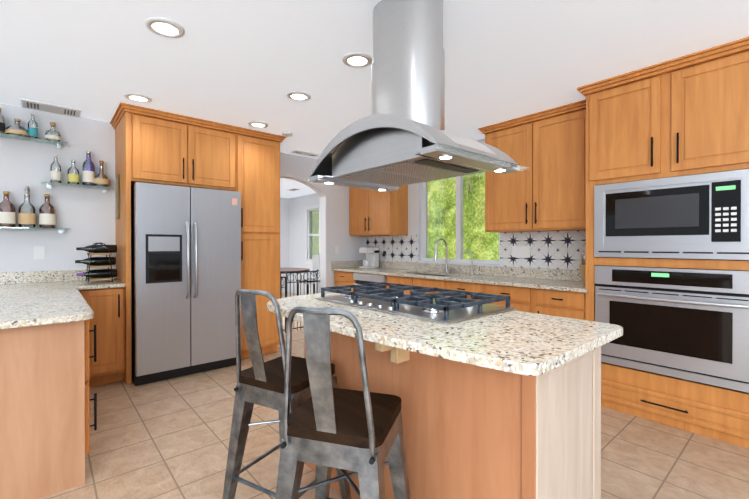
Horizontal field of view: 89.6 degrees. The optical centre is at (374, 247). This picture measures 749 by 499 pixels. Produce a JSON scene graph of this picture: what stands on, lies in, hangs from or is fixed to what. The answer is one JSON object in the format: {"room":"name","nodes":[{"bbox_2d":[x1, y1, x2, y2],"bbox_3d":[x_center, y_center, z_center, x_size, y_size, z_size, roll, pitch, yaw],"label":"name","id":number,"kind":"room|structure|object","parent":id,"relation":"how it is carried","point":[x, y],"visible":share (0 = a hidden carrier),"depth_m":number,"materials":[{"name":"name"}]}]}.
{"room":"kitchen","nodes":[
{"label":"kitchen","id":0,"kind":"room"},
{"bbox_2d":[0,103,365,292],"bbox_3d":[-2.831,-0.021,3.733,7.000,2.460,0.150,0,0,-41],"label":"wall","id":1,"kind":"structure","parent":0,"point":[86,216],"depth_m":3.59,"materials":[{"name":"white paint"}]},
{"bbox_2d":[0,133,67,149],"bbox_3d":[-3.082,-0.934,3.308,0.610,0.045,0.152,0,0,-41],"label":"glass shelf","id":2,"kind":"object","parent":1,"relation":"attached to","point":[57,143],"visible":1,"depth_m":3.35,"materials":[{"name":"clear glass"}]},
{"bbox_2d":[0,107,4,133],"bbox_3d":[-3.187,-1.075,3.207,0.070,0.235,0.072,0,0,-41],"label":"bottle","id":3,"kind":"object","parent":2,"relation":"on","point":[2,124],"visible":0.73,"depth_m":3.20,"materials":[{"name":"black"}]},
{"bbox_2d":[5,118,28,136],"bbox_3d":[-3.104,-1.035,3.280,0.152,0.155,0.156,0,0,-41],"label":"bottle","id":4,"kind":"object","parent":2,"relation":"on","point":[16,128],"visible":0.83,"depth_m":3.24,"materials":[{"name":"brown"}]},
{"bbox_2d":[28,113,37,137],"bbox_3d":[-3.029,-1.070,3.345,0.067,0.225,0.069,0,0,-41],"label":"bottle","id":5,"kind":"object","parent":2,"relation":"on","point":[33,132],"visible":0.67,"depth_m":3.34,"materials":[{"name":"teal"}]},
{"bbox_2d":[45,122,60,140],"bbox_3d":[-2.927,-1.046,3.434,0.113,0.175,0.116,0,0,-41],"label":"bottle","id":6,"kind":"object","parent":2,"relation":"on","point":[48,136],"visible":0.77,"depth_m":3.42,"materials":[{"name":"white"}]},
{"bbox_2d":[1,227,70,233],"bbox_3d":[-3.068,-0.149,3.323,0.605,0.045,0.152,0,0,-41],"label":"glass shelf","id":7,"kind":"object","parent":1,"relation":"attached to","point":[61,231],"visible":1,"depth_m":3.34,"materials":[{"name":"clear glass"}]},
{"bbox_2d":[0,191,15,226],"bbox_3d":[-3.157,-0.325,3.237,0.114,0.305,0.117,0,0,-41],"label":"bottle","id":8,"kind":"object","parent":7,"relation":"on","point":[7,213],"visible":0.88,"depth_m":3.21,"materials":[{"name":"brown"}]},
{"bbox_2d":[18,193,35,227],"bbox_3d":[-3.059,-0.323,3.323,0.112,0.300,0.115,0,0,-41],"label":"bottle","id":9,"kind":"object","parent":7,"relation":"on","point":[26,218],"visible":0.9,"depth_m":3.30,"materials":[{"name":"brown"}]},
{"bbox_2d":[24,186,29,192],"bbox_3d":[-3.059,-0.507,3.322,0.040,0.065,0.040,0,0,-41],"label":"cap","id":10,"kind":"object","parent":9,"relation":"on","point":[26,189],"visible":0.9,"depth_m":3.31,"materials":[{"name":"silver metal"}]},
{"bbox_2d":[39,194,55,227],"bbox_3d":[-2.957,-0.326,3.411,0.114,0.305,0.117,0,0,-41],"label":"bottle","id":11,"kind":"object","parent":7,"relation":"on","point":[47,216],"visible":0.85,"depth_m":3.38,"materials":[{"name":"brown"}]},
{"bbox_2d":[34,246,44,258],"bbox_3d":[-3.051,0.050,3.434,0.075,0.120,0.008,0,0,-41],"label":"electrical outlet plate","id":12,"kind":"object","parent":1,"relation":"attached to","point":[39,252],"visible":1,"depth_m":3.43,"materials":[{"name":"white plastic"}]},
{"bbox_2d":[0,270,115,285],"bbox_3d":[-3.008,0.269,3.464,1.048,0.102,0.021,0,0,-41],"label":"backsplash","id":13,"kind":"structure","parent":1,"relation":"attached to","point":[63,275],"depth_m":3.45,"materials":[{"name":"beige stone"}]},
{"bbox_2d":[40,181,113,192],"bbox_3d":[-2.793,-0.561,3.560,0.535,0.045,0.152,0,0,-41],"label":"glass shelf","id":14,"kind":"object","parent":1,"relation":"attached to","point":[50,184],"visible":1,"depth_m":3.52,"materials":[{"name":"clear glass"}]},
{"bbox_2d":[50,155,60,182],"bbox_3d":[-2.912,-0.713,3.448,0.077,0.260,0.079,0,0,-41],"label":"bottle","id":15,"kind":"object","parent":14,"relation":"on","point":[55,175],"visible":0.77,"depth_m":3.43,"materials":[{"name":"white"}]},
{"bbox_2d":[67,160,78,183],"bbox_3d":[-2.817,-0.699,3.530,0.086,0.230,0.088,0,0,-41],"label":"bottle","id":16,"kind":"object","parent":14,"relation":"on","point":[73,178],"visible":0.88,"depth_m":3.51,"materials":[{"name":"yellow"}]},
{"bbox_2d":[82,151,94,185],"bbox_3d":[-2.730,-0.749,3.606,0.098,0.330,0.101,0,0,-41],"label":"bottle","id":17,"kind":"object","parent":14,"relation":"on","point":[88,171],"visible":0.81,"depth_m":3.57,"materials":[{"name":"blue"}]},
{"bbox_2d":[94,161,109,186],"bbox_3d":[-2.655,-0.712,3.671,0.132,0.255,0.135,0,0,-41],"label":"bottle","id":18,"kind":"object","parent":14,"relation":"on","point":[101,178],"visible":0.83,"depth_m":3.64,"materials":[{"name":"brown glass"}]},
{"bbox_2d":[116,106,239,190],"bbox_3d":[-2.017,-0.903,3.891,0.933,0.622,0.668,0,0,-41],"label":"upper cabinet","id":19,"kind":"object","parent":1,"relation":"attached to","point":[153,146],"depth_m":3.58,"materials":[{"name":"brown wood"}]},
{"bbox_2d":[116,174,119,218],"bbox_3d":[-2.464,-0.481,3.619,0.016,0.420,0.120,0,0,-41],"label":"picture frame","id":20,"kind":"object","parent":19,"relation":"attached to","point":[117,198],"visible":0.96,"depth_m":3.58,"materials":[{"name":"brown wood"}]},
{"bbox_2d":[335,246,338,253],"bbox_3d":[-0.559,0.039,5.598,0.075,0.120,0.009,0,0,-41],"label":"light switch","id":21,"kind":"object","parent":1,"relation":"attached to","point":[336,249],"visible":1,"depth_m":5.60,"materials":[{"name":"white plastic"}]},
{"bbox_2d":[331,261,362,268],"bbox_3d":[-0.387,0.257,5.740,0.630,0.102,0.020,0,0,-41],"label":"backsplash","id":22,"kind":"structure","parent":1,"relation":"attached to","point":[335,264],"depth_m":5.67,"materials":[{"name":"beige stone"}]},
{"bbox_2d":[280,198,288,292],"bbox_3d":[-5.306,-0.040,7.346,8.000,2.460,0.150,0,0,-41],"label":"wall","id":23,"kind":"structure","parent":0,"point":[284,232],"depth_m":9.82,"materials":[{"name":"white paint"}]},
{"bbox_2d":[289,193,319,294],"bbox_3d":[-0.836,-0.045,8.413,0.150,2.460,4.600,0,0,-41],"label":"wall","id":24,"kind":"structure","parent":0,"point":[298,205],"depth_m":9.51,"materials":[{"name":"white paint"}]},
{"bbox_2d":[305,205,319,263],"bbox_3d":[-1.438,-0.294,9.048,0.105,1.390,0.690,0,0,-41],"label":"dining room window","id":25,"kind":"structure","parent":24,"relation":"in","point":[313,230],"depth_m":9.14,"materials":[{"name":"white"}]},
{"bbox_2d":[0,0,748,197],"bbox_3d":[-1.542,-1.278,3.158,8.200,0.060,11.600,0,0,-41],"label":"ceiling","id":26,"kind":"structure","parent":0,"point":[240,63],"depth_m":2.42,"materials":[{"name":"white paint"}]},
{"bbox_2d":[21,98,80,117],"bbox_3d":[-2.888,-1.242,3.380,0.400,0.014,0.240,0,0,-41],"label":"ceiling vent","id":27,"kind":"object","parent":26,"relation":"in","point":[47,107],"visible":1,"depth_m":3.36,"materials":[{"name":"white metal"}]},
{"bbox_2d":[124,93,151,102],"bbox_3d":[-1.969,-1.241,3.145,0.200,0.014,0.200,0,0,-41],"label":"recessed light","id":28,"kind":"object","parent":26,"relation":"in","point":[137,97],"visible":1,"depth_m":3.13,"materials":[{"name":"white"}]},
{"bbox_2d":[145,17,184,37],"bbox_3d":[-1.182,-1.236,2.133,0.200,0.014,0.200,0,0,-41],"label":"recessed light","id":29,"kind":"object","parent":26,"relation":"in","point":[165,27],"visible":1,"depth_m":2.12,"materials":[{"name":"white"}]},
{"bbox_2d":[248,121,267,127],"bbox_3d":[-1.182,-1.244,3.841,0.200,0.014,0.200,0,0,-41],"label":"recessed light","id":30,"kind":"object","parent":26,"relation":"in","point":[257,124],"visible":0.98,"depth_m":3.83,"materials":[{"name":"white"}]},
{"bbox_2d":[282,131,292,136],"bbox_3d":[-0.950,-1.238,4.123,0.110,0.030,0.110,0,0,-41],"label":"smoke detector","id":31,"kind":"object","parent":26,"relation":"attached to","point":[287,133],"visible":1,"depth_m":4.09,"materials":[{"name":"white plastic"}]},
{"bbox_2d":[286,91,310,100],"bbox_3d":[-0.624,-1.241,3.107,0.200,0.014,0.200,0,0,-41],"label":"recessed light","id":32,"kind":"object","parent":26,"relation":"in","point":[298,95],"visible":0.98,"depth_m":3.09,"materials":[{"name":"white"}]},
{"bbox_2d":[291,150,318,156],"bbox_3d":[-0.921,-1.250,5.042,0.350,0.014,0.130,0,0,-41],"label":"ceiling vent","id":33,"kind":"object","parent":26,"relation":"in","point":[304,153],"visible":1,"depth_m":5.01,"materials":[{"name":"white metal"}]},
{"bbox_2d":[342,52,371,67],"bbox_3d":[-0.114,-1.238,2.505,0.200,0.014,0.200,0,0,-41],"label":"recessed light","id":34,"kind":"object","parent":26,"relation":"in","point":[357,59],"visible":1,"depth_m":2.49,"materials":[{"name":"white"}]},
{"bbox_2d":[305,0,528,191],"bbox_3d":[0.164,-0.798,1.927,0.620,0.886,0.990,0,0,-41],"label":"range hood","id":35,"kind":"object","parent":26,"relation":"hanging from","point":[398,137],"visible":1,"depth_m":1.76,"materials":[{"name":"silver metal"}]},
{"bbox_2d":[40,292,748,498],"bbox_3d":[-1.542,1.242,3.171,8.200,0.060,11.600,0,0,-41],"label":"floor","id":36,"kind":"structure","parent":0,"point":[167,439],"depth_m":2.25,"materials":[{"name":"tile"}]},
{"bbox_2d":[89,318,127,386],"bbox_3d":[-2.558,0.781,3.463,0.373,0.858,0.618,0,0,-41],"label":"base cabinet","id":37,"kind":"object","parent":36,"relation":"on","point":[111,365],"depth_m":3.29,"materials":[{"name":"brown wood"}]},
{"bbox_2d":[0,278,130,328],"bbox_3d":[-2.269,0.340,2.614,1.049,0.030,2.280,0,0,-41],"label":"countertop","id":38,"kind":"structure","parent":37,"relation":"on","point":[21,303],"depth_m":2.59,"materials":[{"name":"beige stone"}]},
{"bbox_2d":[0,320,84,498],"bbox_3d":[-1.737,0.790,1.742,0.635,0.858,0.017,0,0,-41],"label":"peninsula end panel","id":39,"kind":"object","parent":38,"relation":"attached to","point":[42,411],"visible":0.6,"depth_m":1.83,"materials":[{"name":"brown wood"}]},
{"bbox_2d":[84,320,96,454],"bbox_3d":[-1.967,0.725,2.534,0.055,0.720,1.440,0,0,-41],"label":"doors","id":40,"kind":"structure","parent":38,"relation":"attached to","point":[87,416],"depth_m":1.98,"materials":[{"name":"brown wood"}]},
{"bbox_2d":[75,242,116,282],"bbox_3d":[-2.559,0.137,3.474,0.310,0.362,0.230,0,0,-41],"label":"wine rack","id":41,"kind":"object","parent":38,"relation":"on","point":[100,262],"visible":1,"depth_m":3.45,"materials":[{"name":"black glass"}]},
{"bbox_2d":[131,182,240,385],"bbox_3d":[-1.936,0.323,3.807,0.910,1.770,0.856,0,0,-41],"label":"refrigerator","id":42,"kind":"object","parent":36,"relation":"on","point":[185,263],"visible":0.92,"depth_m":3.47,"materials":[{"name":"silver metal"}]},
{"bbox_2d":[236,130,283,358],"bbox_3d":[-1.471,-0.005,4.369,0.512,2.422,0.668,0,0,-41],"label":"tall cabinet","id":43,"kind":"object","parent":36,"relation":"on","point":[259,154],"depth_m":4.13,"materials":[{"name":"brown wood"}]},
{"bbox_2d":[222,289,350,498],"bbox_3d":[-0.393,0.692,1.669,0.414,1.054,0.447,0,0,29],"label":"bar stool","id":44,"kind":"object","parent":36,"relation":"on","point":[260,382],"visible":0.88,"depth_m":1.57,"materials":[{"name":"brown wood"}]},
{"bbox_2d":[280,268,309,297],"bbox_3d":[-1.912,0.815,7.483,1.240,0.750,1.240,0,0,-41],"label":"dining table","id":45,"kind":"object","parent":36,"relation":"on","point":[283,270],"visible":0.12,"depth_m":7.46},
{"bbox_2d":[280,269,318,332],"bbox_3d":[-1.258,0.766,5.296,1.119,0.870,0.028,0,0,-41],"label":"iron gate","id":46,"kind":"object","parent":36,"relation":"on","point":[290,282],"visible":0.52,"depth_m":5.42,"materials":[{"name":"black metal"}]},
{"bbox_2d":[296,254,319,294],"bbox_3d":[-1.401,0.675,8.350,0.490,1.020,0.480,0,0,-41],"label":"dining chair","id":47,"kind":"object","parent":36,"relation":"on","point":[315,262],"visible":0.44,"depth_m":8.48,"materials":[{"name":"fabric"}]},
{"bbox_2d":[331,269,350,285],"bbox_3d":[-0.215,0.770,5.590,0.615,0.858,0.477,0,0,-41],"label":"base cabinet","id":48,"kind":"object","parent":36,"relation":"on","point":[341,279],"depth_m":5.41,"materials":[{"name":"brown wood"}]},
{"bbox_2d":[275,306,409,498],"bbox_3d":[-0.100,0.694,1.258,0.414,1.054,0.447,0,0,17],"label":"bar stool","id":49,"kind":"object","parent":36,"relation":"on","point":[327,426],"visible":1,"depth_m":1.13,"materials":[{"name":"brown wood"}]},
{"bbox_2d":[351,273,426,292],"bbox_3d":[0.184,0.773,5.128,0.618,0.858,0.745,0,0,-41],"label":"base cabinet","id":50,"kind":"object","parent":36,"relation":"on","point":[415,279],"depth_m":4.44,"materials":[{"name":"brown wood"}]},
{"bbox_2d":[353,273,385,284],"bbox_3d":[-0.071,0.769,4.950,0.038,0.842,0.630,0,0,-41],"label":"dishwasher","id":51,"kind":"object","parent":50,"relation":"in","point":[362,278],"visible":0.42,"depth_m":4.96,"materials":[{"name":"silver metal"}]},
{"bbox_2d":[335,265,422,276],"bbox_3d":[0.020,0.326,5.291,0.654,0.030,1.241,0,0,-41],"label":"countertop","id":52,"kind":"structure","parent":50,"relation":"on","point":[388,272],"depth_m":5.06,"materials":[{"name":"beige stone"}]},
{"bbox_2d":[359,246,378,267],"bbox_3d":[-0.083,0.147,5.625,0.230,0.321,0.200,0,0,-41],"label":"coffee maker","id":53,"kind":"object","parent":52,"relation":"on","point":[372,257],"visible":1,"depth_m":5.58,"materials":[{"name":"white plastic"}]},
{"bbox_2d":[304,331,600,498],"bbox_3d":[0.182,0.770,1.740,0.670,0.898,1.338,0,0,-41],"label":"kitchen island","id":54,"kind":"object","parent":36,"relation":"on","point":[505,405],"depth_m":1.33,"materials":[{"name":"wood"}]},
{"bbox_2d":[267,291,622,390],"bbox_3d":[0.118,0.304,1.721,0.808,0.030,1.560,0,0,-41],"label":"island countertop","id":55,"kind":"structure","parent":54,"relation":"on","point":[513,349],"depth_m":1.26,"materials":[{"name":"beige stone"}]},
{"bbox_2d":[315,282,516,324],"bbox_3d":[0.165,0.255,1.923,0.522,0.065,0.915,0,0,-41],"label":"cooktop","id":56,"kind":"object","parent":55,"relation":"in","point":[440,306],"visible":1,"depth_m":1.74,"materials":[{"name":"silver metal"}]},
{"bbox_2d":[439,281,482,299],"bbox_3d":[1.110,0.778,4.062,0.618,0.858,0.527,0,0,-41],"label":"base cabinet","id":57,"kind":"object","parent":36,"relation":"on","point":[452,285],"depth_m":3.84,"materials":[{"name":"brown wood"}]},
{"bbox_2d":[483,285,534,312],"bbox_3d":[1.446,0.780,3.675,0.618,0.858,0.498,0,0,-41],"label":"base cabinet","id":58,"kind":"object","parent":36,"relation":"on","point":[523,300],"depth_m":3.41,"materials":[{"name":"brown wood"}]},
{"bbox_2d":[535,289,594,320],"bbox_3d":[1.747,0.782,3.328,0.618,0.858,0.422,0,0,-41],"label":"base cabinet","id":59,"kind":"object","parent":36,"relation":"on","point":[554,302],"depth_m":3.08,"materials":[{"name":"brown wood"}]},
{"bbox_2d":[435,273,597,292],"bbox_3d":[1.400,0.334,3.701,0.654,0.030,1.490,0,0,-41],"label":"countertop","id":60,"kind":"structure","parent":59,"relation":"on","point":[475,278],"depth_m":3.53,"materials":[{"name":"beige stone"}]},
{"bbox_2d":[434,238,451,272],"bbox_3d":[0.835,0.100,4.578,0.255,0.426,0.112,0,0,-41],"label":"faucet","id":61,"kind":"object","parent":60,"relation":"on","point":[435,257],"visible":0.96,"depth_m":4.64,"materials":[{"name":"silver metal"}]},
{"bbox_2d":[462,250,472,273],"bbox_3d":[1.087,0.174,4.394,0.100,0.281,0.100,0,0,-41],"label":"filter faucet","id":62,"kind":"object","parent":60,"relation":"on","point":[471,260],"visible":0.98,"depth_m":4.39,"materials":[{"name":"silver metal"}]},
{"bbox_2d":[579,251,584,282],"bbox_3d":[1.908,0.177,3.344,0.255,0.284,0.115,0,0,-41],"label":"knife block","id":63,"kind":"object","parent":60,"relation":"on","point":[582,267],"visible":0.31,"depth_m":3.33,"materials":[{"name":"brown wood"}]},
{"bbox_2d":[601,362,748,448],"bbox_3d":[2.208,1.064,2.770,0.620,0.300,0.980,0,0,-41],"label":"drawer","id":64,"kind":"object","parent":36,"relation":"on","point":[711,411],"depth_m":2.52,"materials":[{"name":"brown wood"}]},
{"bbox_2d":[595,265,748,392],"bbox_3d":[2.171,0.505,2.736,0.657,0.727,0.870,0,0,-41],"label":"wall oven","id":65,"kind":"object","parent":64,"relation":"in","point":[688,324],"visible":0.92,"depth_m":2.50,"materials":[{"name":"silver metal"}]},
{"bbox_2d":[395,138,574,275],"bbox_3d":[2.163,-0.020,3.435,0.150,2.460,7.150,0,0,-41],"label":"wall","id":66,"kind":"structure","parent":0,"point":[414,209],"depth_m":5.15,"materials":[{"name":"white paint"}]},
{"bbox_2d":[349,185,407,235],"bbox_3d":[0.039,-0.696,5.505,0.333,1.052,0.927,0,0,-41],"label":"upper cabinet","id":67,"kind":"object","parent":66,"relation":"attached to","point":[371,212],"depth_m":5.26,"materials":[{"name":"brown wood"}]},
{"bbox_2d":[421,172,499,263],"bbox_3d":[1.062,-0.371,4.709,0.060,1.126,1.216,0,0,-41],"label":"kitchen window","id":68,"kind":"structure","parent":66,"relation":"in","point":[459,214],"depth_m":4.70,"materials":[{"name":"white"}]},
{"bbox_2d":[366,230,585,269],"bbox_3d":[0.994,0.023,4.656,0.008,0.376,3.423,0,0,-41],"label":"tile backsplash","id":69,"kind":"structure","parent":66,"relation":"attached to","point":[556,249],"depth_m":3.93,"materials":[{"name":"white tile"}]},
{"bbox_2d":[512,246,529,257],"bbox_3d":[1.553,0.047,3.999,0.008,0.120,0.200,0,0,-41],"label":"electrical outlet plate","id":70,"kind":"object","parent":69,"relation":"attached to","point":[520,251],"depth_m":3.99,"materials":[{"name":"white plastic"}]},
{"bbox_2d":[371,261,594,280],"bbox_3d":[0.982,0.263,4.662,0.022,0.102,3.444,0,0,-41],"label":"backsplash","id":71,"kind":"structure","parent":66,"relation":"attached to","point":[496,271],"depth_m":4.16,"materials":[{"name":"beige stone"}]},
{"bbox_2d":[483,105,593,232],"bbox_3d":[1.626,-0.687,3.677,0.333,1.052,1.064,0,0,-41],"label":"upper cabinet","id":72,"kind":"object","parent":66,"relation":"attached to","point":[551,195],"depth_m":3.51,"materials":[{"name":"brown wood"}]},
{"bbox_2d":[583,65,668,188],"bbox_3d":[2.047,-0.848,2.946,0.620,0.722,0.490,0,0,-41],"label":"upper cabinet","id":73,"kind":"object","parent":66,"relation":"attached to","point":[625,119],"depth_m":2.73,"materials":[{"name":"brown wood"}]},
{"bbox_2d":[594,169,748,259],"bbox_3d":[2.195,-0.199,2.754,0.594,0.545,0.880,0,0,-41],"label":"microwave","id":74,"kind":"object","parent":73,"relation":"in","point":[702,216],"visible":1,"depth_m":2.52,"materials":[{"name":"silver metal"}]},
{"bbox_2d":[667,41,748,176],"bbox_3d":[2.368,-0.846,2.576,0.620,0.722,0.490,0,0,-41],"label":"upper cabinet","id":75,"kind":"object","parent":66,"relation":"attached to","point":[686,115],"depth_m":2.39,"materials":[{"name":"brown wood"}]},
{"label":"outside","id":76,"kind":"structure","parent":0,"visible":0},
{"bbox_2d":[428,173,498,259],"bbox_3d":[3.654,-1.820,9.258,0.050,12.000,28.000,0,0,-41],"label":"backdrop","id":77,"kind":"structure","parent":76,"point":[450,204],"depth_m":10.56,"materials":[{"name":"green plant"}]}
]}

